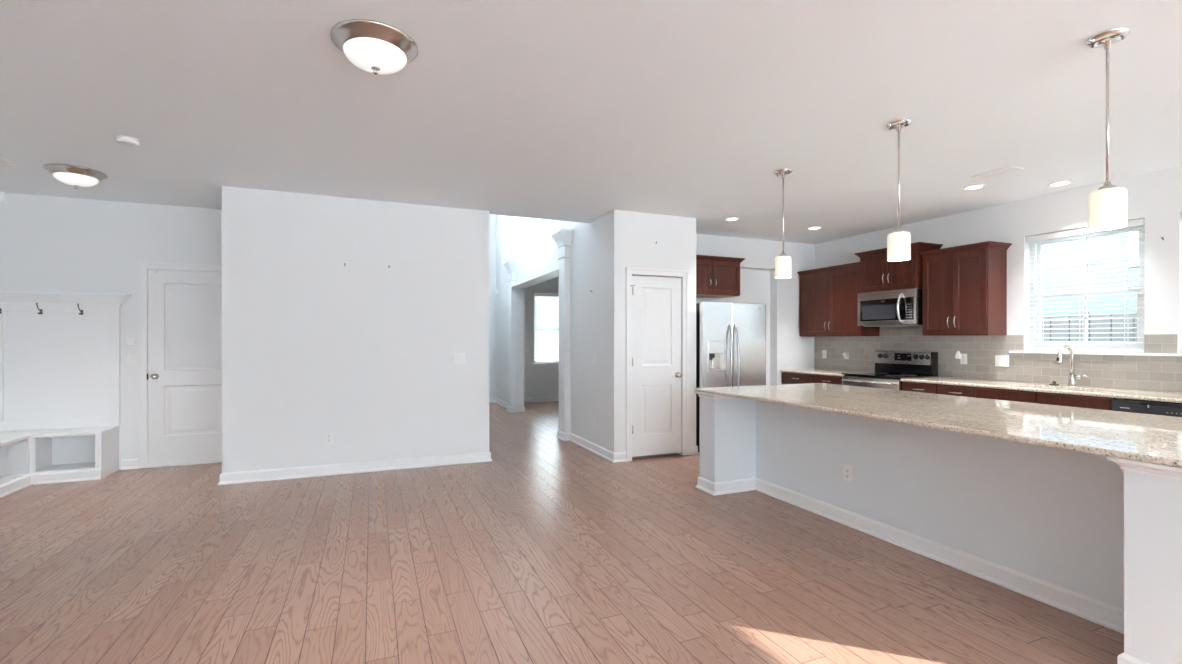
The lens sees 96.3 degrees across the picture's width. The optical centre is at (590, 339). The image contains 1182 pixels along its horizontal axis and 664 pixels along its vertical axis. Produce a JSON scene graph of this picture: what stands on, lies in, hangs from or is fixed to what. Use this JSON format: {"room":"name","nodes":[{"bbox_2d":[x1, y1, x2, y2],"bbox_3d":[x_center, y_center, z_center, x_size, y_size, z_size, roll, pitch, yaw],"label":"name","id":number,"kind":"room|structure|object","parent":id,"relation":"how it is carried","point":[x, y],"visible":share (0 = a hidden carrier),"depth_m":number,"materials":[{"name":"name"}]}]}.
{"room":"open-plan kitchen","nodes":[
{"label":"open-plan kitchen","id":0,"kind":"room"},
{"bbox_2d":[0,192,221,469],"bbox_3d":[-4.708,-0.045,5.529,2.470,2.740,0.140,0,0,-22],"label":"wall","id":1,"kind":"structure","parent":0,"point":[48,243],"depth_m":5.37,"materials":[{"name":"paint"}]},
{"bbox_2d":[0,192,5,201],"bbox_3d":[-5.636,-1.365,5.042,0.072,0.090,0.050,0,0,-22],"label":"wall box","id":2,"kind":"object","parent":1,"relation":"attached to","point":[2,194],"visible":1,"depth_m":5.04,"materials":[{"name":"white plastic"}]},
{"bbox_2d":[0,290,131,431],"bbox_3d":[-5.180,0.203,5.189,1.034,1.337,0.127,0,0,-22],"label":"panel","id":3,"kind":"object","parent":1,"relation":"attached to","point":[60,352],"visible":1,"depth_m":5.21,"materials":[{"name":"paint"}]},
{"bbox_2d":[0,290,131,306],"bbox_3d":[-5.180,-0.400,5.189,1.034,0.130,0.127,0,0,-22],"label":"shelf","id":4,"kind":"object","parent":3,"relation":"attached to","point":[7,298],"depth_m":5.17,"materials":[{"name":"paint"}]},
{"bbox_2d":[120,458,137,469],"bbox_3d":[-4.215,1.274,5.644,1.270,0.102,0.026,0,0,-22],"label":"baseboard","id":5,"kind":"structure","parent":1,"relation":"attached to","point":[126,464],"depth_m":5.43,"materials":[{"name":"paint"}]},
{"bbox_2d":[125,336,135,345],"bbox_3d":[-4.729,0.010,5.431,0.093,0.104,0.026,0,0,-22],"label":"thermostat","id":6,"kind":"object","parent":1,"relation":"attached to","point":[129,340],"visible":1,"depth_m":5.42,"materials":[{"name":"white plastic"}]},
{"bbox_2d":[127,354,136,365],"bbox_3d":[-4.723,0.206,5.439,0.085,0.116,0.017,0,0,-22],"label":"light switch","id":7,"kind":"object","parent":1,"relation":"attached to","point":[131,358],"visible":1,"depth_m":5.44,"materials":[{"name":"white plastic"}]},
{"bbox_2d":[138,261,221,468],"bbox_3d":[-4.223,0.258,5.642,0.964,2.134,0.023,0,0,-22],"label":"trim","id":8,"kind":"structure","parent":1,"relation":"attached to","point":[142,266],"depth_m":5.47,"materials":[{"name":"paint"}]},
{"bbox_2d":[147,270,221,467],"bbox_3d":[-4.213,0.299,5.615,0.822,2.052,0.078,0,0,-22],"label":"door","id":9,"kind":"structure","parent":1,"relation":"in","point":[184,376],"depth_m":5.61,"materials":[{"name":"paint"}]},
{"bbox_2d":[222,186,488,472],"bbox_3d":[-2.281,-0.045,5.398,2.465,2.740,0.140,0,0,-22],"label":"wall","id":10,"kind":"structure","parent":0,"point":[361,351],"depth_m":5.26,"materials":[{"name":"paint"}]},
{"bbox_2d":[325,432,332,443],"bbox_3d":[-2.574,0.963,5.197,0.072,0.116,0.008,0,0,-22],"label":"wall outlet","id":11,"kind":"object","parent":10,"relation":"attached to","point":[328,435],"visible":1,"depth_m":5.19,"materials":[{"name":"white plastic"}]},
{"bbox_2d":[218,451,491,484],"bbox_3d":[-2.276,1.274,5.386,2.517,0.102,0.166,0,0,-22],"label":"baseboard","id":12,"kind":"structure","parent":10,"relation":"attached to","point":[404,463],"depth_m":5.25,"materials":[{"name":"paint"}]},
{"bbox_2d":[489,214,495,397],"bbox_3d":[-2.758,-1.325,11.040,1.550,5.300,0.150,0,0,-22],"label":"wall","id":13,"kind":"structure","parent":0,"point":[492,218],"depth_m":11.23,"materials":[{"name":"paint"}]},
{"bbox_2d":[524,277,558,397],"bbox_3d":[0.534,-0.045,9.610,3.160,2.740,4.750,0,0,-22],"label":"wall","id":14,"kind":"structure","parent":0,"point":[538,381],"depth_m":11.29,"materials":[{"name":"paint"}]},
{"bbox_2d":[511,267,558,287],"bbox_3d":[-0.831,-0.980,8.485,0.265,0.040,2.685,0,0,-22],"label":"trim","id":15,"kind":"structure","parent":14,"relation":"attached to","point":[553,273],"depth_m":8.39,"materials":[{"name":"paint"}]},
{"bbox_2d":[524,396,558,402],"bbox_3d":[-0.376,1.274,11.627,3.000,0.102,0.026,0,0,-22],"label":"baseboard","id":16,"kind":"structure","parent":14,"relation":"attached to","point":[553,398],"depth_m":11.34,"materials":[{"name":"paint"}]},
{"bbox_2d":[531,362,558,366],"bbox_3d":[-0.730,0.535,11.501,1.170,0.090,0.150,0,0,-22],"label":"trim","id":17,"kind":"structure","parent":14,"relation":"attached to","point":[552,364],"depth_m":11.37,"materials":[{"name":"paint"}]},
{"bbox_2d":[534,308,558,362],"bbox_3d":[-0.770,-0.258,11.598,1.050,1.495,0.060,0,0,-22],"label":"window","id":18,"kind":"structure","parent":14,"relation":"in","point":[556,308],"depth_m":11.47,"materials":[{"name":"paint"}]},
{"bbox_2d":[534,293,558,362],"bbox_3d":[-0.741,-0.259,11.528,1.034,1.481,0.054,0,0,-22],"label":"window blind","id":19,"kind":"object","parent":18,"relation":"attached to","point":[546,316],"visible":0.66,"depth_m":11.43,"materials":[{"name":"white plastic"}]},
{"bbox_2d":[0,401,1123,663],"bbox_3d":[0.057,1.385,3.314,9.880,0.120,16.880,0,0,-22],"label":"floor","id":20,"kind":"structure","parent":0,"point":[550,549],"depth_m":2.96,"materials":[{"name":"brown wood"}]},
{"bbox_2d":[0,426,118,497],"bbox_3d":[-4.985,1.099,4.586,0.933,0.452,1.388,0,0,-22],"label":"bench","id":21,"kind":"object","parent":20,"relation":"on","point":[45,456],"visible":1,"depth_m":5.01,"materials":[{"name":"paint"}]},
{"bbox_2d":[696,302,765,452],"bbox_3d":[1.553,0.438,6.605,0.913,1.755,0.943,0,0,-22],"label":"refrigerator","id":22,"kind":"object","parent":20,"relation":"on","point":[730,337],"visible":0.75,"depth_m":6.20,"materials":[{"name":"silver metal"}]},
{"bbox_2d":[781,372,811,383],"bbox_3d":[3.105,0.891,7.442,0.664,0.868,0.553,0,0,-22],"label":"base cabinet","id":23,"kind":"object","parent":20,"relation":"on","point":[786,377],"visible":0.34,"depth_m":7.33,"materials":[{"name":"brown wood"}]},
{"bbox_2d":[780,369,860,376],"bbox_3d":[3.215,0.441,7.198,0.648,0.030,1.094,0,0,-22],"label":"countertop","id":24,"kind":"structure","parent":23,"relation":"on","point":[803,371],"depth_m":7.15,"materials":[{"name":"beige stone"}]},
{"bbox_2d":[811,374,842,384],"bbox_3d":[3.314,0.891,6.938,0.664,0.868,0.534,0,0,-22],"label":"base cabinet","id":25,"kind":"object","parent":20,"relation":"on","point":[814,378],"visible":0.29,"depth_m":6.82,"materials":[{"name":"brown wood"}]},
{"bbox_2d":[842,351,937,390],"bbox_3d":[3.529,0.717,6.315,0.708,1.156,0.768,0,0,-22],"label":"electric range","id":26,"kind":"object","parent":20,"relation":"on","point":[891,367],"visible":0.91,"depth_m":6.28,"materials":[{"name":"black metal"}]},
{"bbox_2d":[842,372,937,377],"bbox_3d":[3.553,0.417,6.325,0.655,0.016,0.768,0,0,-22],"label":"cooktop","id":27,"kind":"object","parent":26,"relation":"in","point":[863,374],"depth_m":6.26,"materials":[{"name":"black glass"}]},
{"bbox_2d":[902,381,937,393],"bbox_3d":[3.789,0.891,5.790,0.664,0.868,0.388,0,0,-22],"label":"base cabinet","id":28,"kind":"object","parent":20,"relation":"on","point":[906,386],"visible":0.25,"depth_m":5.66,"materials":[{"name":"brown wood"}]},
{"bbox_2d":[694,391,1181,663],"bbox_3d":[2.202,0.893,3.594,1.461,0.864,3.139,0,0,-22],"label":"kitchen island","id":29,"kind":"object","parent":20,"relation":"on","point":[1095,538],"visible":0.67,"depth_m":2.90,"materials":[{"name":"grey paint"}]},
{"bbox_2d":[843,464,851,481],"bbox_3d":[1.840,0.955,3.792,0.008,0.116,0.072,0,0,-22],"label":"wall outlet","id":30,"kind":"object","parent":29,"relation":"attached to","point":[847,470],"visible":1,"depth_m":3.79,"materials":[{"name":"white plastic"}]},
{"bbox_2d":[694,383,1181,467],"bbox_3d":[2.231,0.446,3.603,1.511,0.028,3.150,0,0,-22],"label":"island countertop","id":31,"kind":"structure","parent":29,"relation":"on","point":[1150,438],"depth_m":2.99,"materials":[{"name":"beige stone"}]},
{"bbox_2d":[937,384,975,397],"bbox_3d":[3.936,0.891,5.435,0.664,0.868,0.377,0,0,-22],"label":"base cabinet","id":32,"kind":"object","parent":20,"relation":"on","point":[966,391],"visible":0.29,"depth_m":5.30,"materials":[{"name":"brown wood"}]},
{"bbox_2d":[976,387,1112,409],"bbox_3d":[4.205,0.891,4.785,0.664,0.868,1.025,0,0,-22],"label":"base cabinet","id":33,"kind":"object","parent":20,"relation":"on","point":[1082,401],"visible":0.08,"depth_m":4.60,"materials":[{"name":"brown wood"}]},
{"bbox_2d":[1111,398,1181,416],"bbox_3d":[4.522,0.892,4.031,0.656,0.866,0.600,0,0,-22],"label":"dishwasher","id":34,"kind":"object","parent":20,"relation":"on","point":[1174,409],"visible":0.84,"depth_m":3.99,"materials":[{"name":"black metal"}]},
{"bbox_3d":[4.767,0.891,3.429,0.664,0.868,0.690,0,0,-22],"label":"base cabinet","id":35,"kind":"object","parent":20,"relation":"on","visible":0},
{"bbox_2d":[901,377,1181,402],"bbox_3d":[4.323,0.441,4.521,0.648,0.030,3.146,0,0,-22],"label":"countertop","id":36,"kind":"structure","parent":35,"relation":"on","point":[1176,397],"depth_m":4.71,"materials":[{"name":"beige stone"}]},
{"bbox_2d":[1055,345,1087,386],"bbox_3d":[4.346,0.237,4.785,0.260,0.378,0.152,0,0,-22],"label":"kitchen faucet","id":37,"kind":"object","parent":36,"relation":"on","point":[1071,377],"visible":1,"depth_m":4.84,"materials":[{"name":"silver metal"}]},
{"bbox_2d":[0,0,1181,243],"bbox_3d":[0.952,-1.505,1.282,9.780,0.180,12.440,0,0,-22],"label":"ceiling","id":38,"kind":"structure","parent":0,"point":[583,111],"depth_m":3.18,"materials":[{"name":"paint"}]},
{"bbox_2d":[0,158,17,166],"bbox_3d":[-4.758,-1.411,4.069,0.360,0.008,0.360,0,0,-22],"label":"ceiling vent","id":39,"kind":"object","parent":38,"relation":"in","point":[3,162],"visible":1,"depth_m":4.23,"materials":[{"name":"metal"}]},
{"bbox_2d":[43,164,106,188],"bbox_3d":[-4.305,-1.339,4.425,0.384,0.153,0.384,0,0,-22],"label":"flush light","id":40,"kind":"object","parent":38,"relation":"attached to","point":[77,176],"visible":1,"depth_m":4.34,"materials":[{"name":"white glass"}]},
{"bbox_2d":[115,135,140,146],"bbox_3d":[-3.262,-1.396,3.727,0.140,0.038,0.140,0,0,-22],"label":"smoke detector","id":41,"kind":"object","parent":38,"relation":"attached to","point":[124,140],"visible":1,"depth_m":3.69,"materials":[{"name":"white plastic"}]},
{"bbox_2d":[331,19,417,74],"bbox_3d":[-1.024,-1.339,2.515,0.384,0.153,0.384,0,0,-22],"label":"flush light","id":42,"kind":"object","parent":38,"relation":"attached to","point":[376,47],"visible":1,"depth_m":2.42,"materials":[{"name":"white glass"}]},
{"bbox_2d":[724,217,739,220],"bbox_3d":[1.649,-1.411,6.186,0.180,0.007,0.180,0,0,-22],"label":"recessed light","id":43,"kind":"object","parent":38,"relation":"in","point":[731,218],"visible":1,"depth_m":6.19,"materials":[{"name":"paint"}]},
{"bbox_2d":[774,168,792,278],"bbox_3d":[1.606,-0.968,4.421,0.148,0.894,0.148,0,0,-22],"label":"pendant light","id":44,"kind":"object","parent":38,"relation":"hanging from","point":[783,263],"visible":1,"depth_m":4.38,"materials":[{"name":"white glass"}]},
{"bbox_2d":[807,227,821,229],"bbox_3d":[2.823,-1.411,6.683,0.180,0.007,0.180,0,0,-22],"label":"recessed light","id":45,"kind":"object","parent":38,"relation":"in","point":[809,228],"visible":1,"depth_m":6.69,"materials":[{"name":"white"}]},
{"bbox_2d":[886,118,911,260],"bbox_3d":[2.002,-0.968,3.439,0.148,0.894,0.148,0,0,-22],"label":"pendant light","id":46,"kind":"object","parent":38,"relation":"hanging from","point":[899,241],"visible":1,"depth_m":3.40,"materials":[{"name":"white glass"}]},
{"bbox_2d":[962,184,985,189],"bbox_3d":[3.542,-1.411,4.892,0.180,0.007,0.180,0,0,-22],"label":"recessed light","id":47,"kind":"object","parent":38,"relation":"in","point":[978,186],"visible":1,"depth_m":4.89,"materials":[{"name":"white"}]},
{"bbox_2d":[971,166,1023,178],"bbox_3d":[3.423,-1.411,4.464,0.170,0.008,0.310,0,0,-22],"label":"ceiling vent","id":48,"kind":"object","parent":38,"relation":"in","point":[1008,169],"visible":1,"depth_m":4.45,"materials":[{"name":"metal"}]},
{"bbox_2d":[1047,181,1072,186],"bbox_3d":[4.241,-1.411,4.783,0.180,0.007,0.180,0,0,-22],"label":"recessed light","id":49,"kind":"object","parent":38,"relation":"in","point":[1061,183],"visible":1,"depth_m":4.77,"materials":[{"name":"white"}]},
{"bbox_2d":[1086,27,1129,230],"bbox_3d":[2.402,-0.968,2.460,0.148,0.894,0.148,0,0,-22],"label":"pendant light","id":50,"kind":"object","parent":38,"relation":"hanging from","point":[1107,205],"visible":1,"depth_m":2.43,"materials":[{"name":"white glass"}]},
{"bbox_2d":[496,210,695,454],"bbox_3d":[-0.433,-1.320,8.771,1.050,5.310,6.120,0,0,-22],"label":"wall","id":51,"kind":"structure","parent":0,"point":[602,249],"depth_m":6.14,"materials":[{"name":"paint"}]},
{"bbox_2d":[503,260,516,412],"bbox_3d":[-1.504,-0.062,9.789,0.170,2.775,0.410,0,0,-22],"label":"pilaster","id":52,"kind":"object","parent":51,"relation":"attached to","point":[510,265],"visible":1,"depth_m":9.70,"materials":[{"name":"paint"}]},
{"bbox_2d":[551,228,572,440],"bbox_3d":[-0.394,-0.062,7.083,0.170,2.775,0.410,0,0,-22],"label":"pilaster","id":53,"kind":"object","parent":51,"relation":"attached to","point":[562,237],"visible":0.98,"depth_m":7.00,"materials":[{"name":"paint"}]},
{"bbox_2d":[569,433,698,462],"bbox_3d":[0.482,1.274,6.560,1.102,0.102,1.386,0,0,-22],"label":"baseboard","id":54,"kind":"structure","parent":51,"relation":"attached to","point":[609,455],"depth_m":6.11,"materials":[{"name":"paint"}]},
{"bbox_2d":[630,276,681,458],"bbox_3d":[0.726,0.306,5.954,0.670,2.035,0.153,0,0,-22],"label":"door","id":55,"kind":"structure","parent":51,"relation":"in","point":[656,301],"depth_m":5.95,"materials":[{"name":"paint"}]},
{"bbox_2d":[626,267,687,460],"bbox_3d":[0.750,0.265,5.937,0.792,2.120,0.023,0,0,-22],"label":"trim","id":56,"kind":"structure","parent":51,"relation":"attached to","point":[629,271],"depth_m":5.91,"materials":[{"name":"paint"}]},
{"bbox_2d":[696,234,814,384],"bbox_3d":[2.130,-0.045,7.522,2.730,2.740,0.330,0,0,-22],"label":"wall","id":57,"kind":"structure","parent":0,"point":[785,348],"depth_m":7.61,"materials":[{"name":"paint"}]},
{"bbox_2d":[696,255,744,297],"bbox_3d":[1.510,-0.826,6.990,0.938,0.498,0.454,0,0,-22],"label":"upper cabinet","id":58,"kind":"object","parent":57,"relation":"attached to","point":[716,276],"visible":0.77,"depth_m":6.85,"materials":[{"name":"brown wood"}]},
{"bbox_2d":[814,165,1181,392],"bbox_3d":[5.521,-0.045,2.703,0.170,2.740,11.170,0,0,-22],"label":"wall","id":59,"kind":"structure","parent":0,"point":[1155,197],"depth_m":5.27,"materials":[{"name":"paint"}]},
{"bbox_2d":[822,350,825,357],"bbox_3d":[3.375,0.205,7.653,0.008,0.116,0.072,0,0,-22],"label":"wall outlet","id":60,"kind":"object","parent":59,"relation":"attached to","point":[823,351],"visible":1,"depth_m":7.66,"materials":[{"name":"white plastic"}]},
{"bbox_2d":[797,262,879,336],"bbox_3d":[3.360,-0.519,7.253,0.360,0.940,1.058,0,0,-22],"label":"upper cabinet","id":61,"kind":"object","parent":59,"relation":"attached to","point":[828,295],"visible":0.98,"depth_m":7.15,"materials":[{"name":"brown wood"}]},
{"bbox_2d":[854,242,942,292],"bbox_3d":[3.695,-0.843,6.399,0.395,0.512,0.863,0,0,-22],"label":"upper cabinet","id":62,"kind":"object","parent":59,"relation":"attached to","point":[877,274],"visible":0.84,"depth_m":6.29,"materials":[{"name":"brown wood"}]},
{"bbox_2d":[858,288,921,326],"bbox_3d":[3.659,-0.376,6.378,0.455,0.414,0.777,0,0,-22],"label":"microwave","id":63,"kind":"object","parent":62,"relation":"attached to","point":[903,307],"visible":0.94,"depth_m":6.25,"materials":[{"name":"silver metal"}]},
{"bbox_2d":[960,354,966,363],"bbox_3d":[4.121,0.210,5.851,0.008,0.116,0.072,0,0,-22],"label":"wall outlet","id":64,"kind":"object","parent":59,"relation":"attached to","point":[963,360],"visible":1,"depth_m":5.85,"materials":[{"name":"white plastic"}]},
{"bbox_2d":[955,351,961,358],"bbox_3d":[4.081,0.165,5.878,0.045,0.091,0.050,0,0,-22],"label":"plug","id":65,"kind":"object","parent":64,"relation":"attached to","point":[958,355],"visible":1,"depth_m":5.87,"materials":[{"name":"white plastic"}]},
{"bbox_2d":[920,241,1011,335],"bbox_3d":[4.008,-0.519,5.689,0.360,0.940,0.729,0,0,-22],"label":"upper cabinet","id":66,"kind":"object","parent":59,"relation":"attached to","point":[964,287],"visible":1,"depth_m":5.53,"materials":[{"name":"brown wood"}]},
{"bbox_2d":[995,355,1008,366],"bbox_3d":[4.265,0.218,5.492,0.017,0.116,0.131,0,0,-22],"label":"light switch","id":67,"kind":"object","parent":59,"relation":"attached to","point":[1000,360],"visible":1,"depth_m":5.49,"materials":[{"name":"white plastic"}]},
{"bbox_2d":[1030,226,1144,352],"bbox_3d":[4.644,-0.466,4.953,0.070,1.151,0.896,0,0,-22],"label":"window","id":68,"kind":"structure","parent":59,"relation":"in","point":[1034,262],"depth_m":4.95,"materials":[{"name":"paint"}]},
{"bbox_2d":[1026,218,1144,351],"bbox_3d":[4.555,-0.467,4.916,0.065,1.137,0.880,0,0,-22],"label":"window blind","id":69,"kind":"object","parent":68,"relation":"attached to","point":[1139,222],"visible":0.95,"depth_m":4.88,"materials":[{"name":"white plastic"}]},
{"bbox_2d":[1009,351,1181,355],"bbox_3d":[4.779,0.122,4.335,0.152,0.020,2.355,0,0,-22],"label":"trim","id":70,"kind":"structure","parent":59,"relation":"attached to","point":[1036,352],"depth_m":4.72,"materials":[{"name":"paint"}]},
{"bbox_2d":[1177,334,1179,353],"bbox_3d":[4.773,0.030,4.298,0.012,0.163,0.010,0,0,-22],"label":"trim","id":71,"kind":"structure","parent":59,"relation":"attached to","point":[1178,335],"depth_m":4.29,"materials":[{"name":"paint"}]},
{"bbox_3d":[-1.629,-1.325,8.509,1.700,5.300,5.390,0,0,-22],"label":"wall","id":72,"kind":"structure","parent":0,"visible":0},
{"bbox_2d":[489,397,507,407],"bbox_3d":[-2.412,1.274,10.387,1.390,0.102,1.320,0,0,-22],"label":"baseboard","id":73,"kind":"structure","parent":72,"relation":"attached to","point":[491,400],"depth_m":10.93,"materials":[{"name":"paint"}]},
{"label":"outside","id":74,"kind":"structure","parent":0,"visible":0},
{"bbox_3d":[5.414,1.625,13.065,100.000,0.200,100.000,0,0,-22],"label":"ground","id":75,"kind":"structure","parent":74,"visible":0},
{"bbox_2d":[1042,231,1138,316],"bbox_3d":[11.217,-3.480,9.244,9.000,9.990,18.300,0,0,-22],"label":"neighbor house","id":76,"kind":"structure","parent":75,"relation":"on","point":[1083,253],"depth_m":7.77,"materials":[{"name":"white"}]},
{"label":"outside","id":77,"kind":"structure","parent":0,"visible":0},
{"bbox_3d":[5.776,1.519,6.937,3.520,0.009,17.600,0,0,-22],"label":"ground","id":78,"kind":"structure","parent":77,"visible":0},
{"bbox_2d":[1042,311,1136,340],"bbox_3d":[5.495,0.590,7.681,0.030,1.849,11.990,0,0,-22],"label":"wooden fence","id":79,"kind":"object","parent":78,"relation":"on","point":[1053,328],"visible":0.03,"depth_m":6.36,"materials":[{"name":"grey wood"}]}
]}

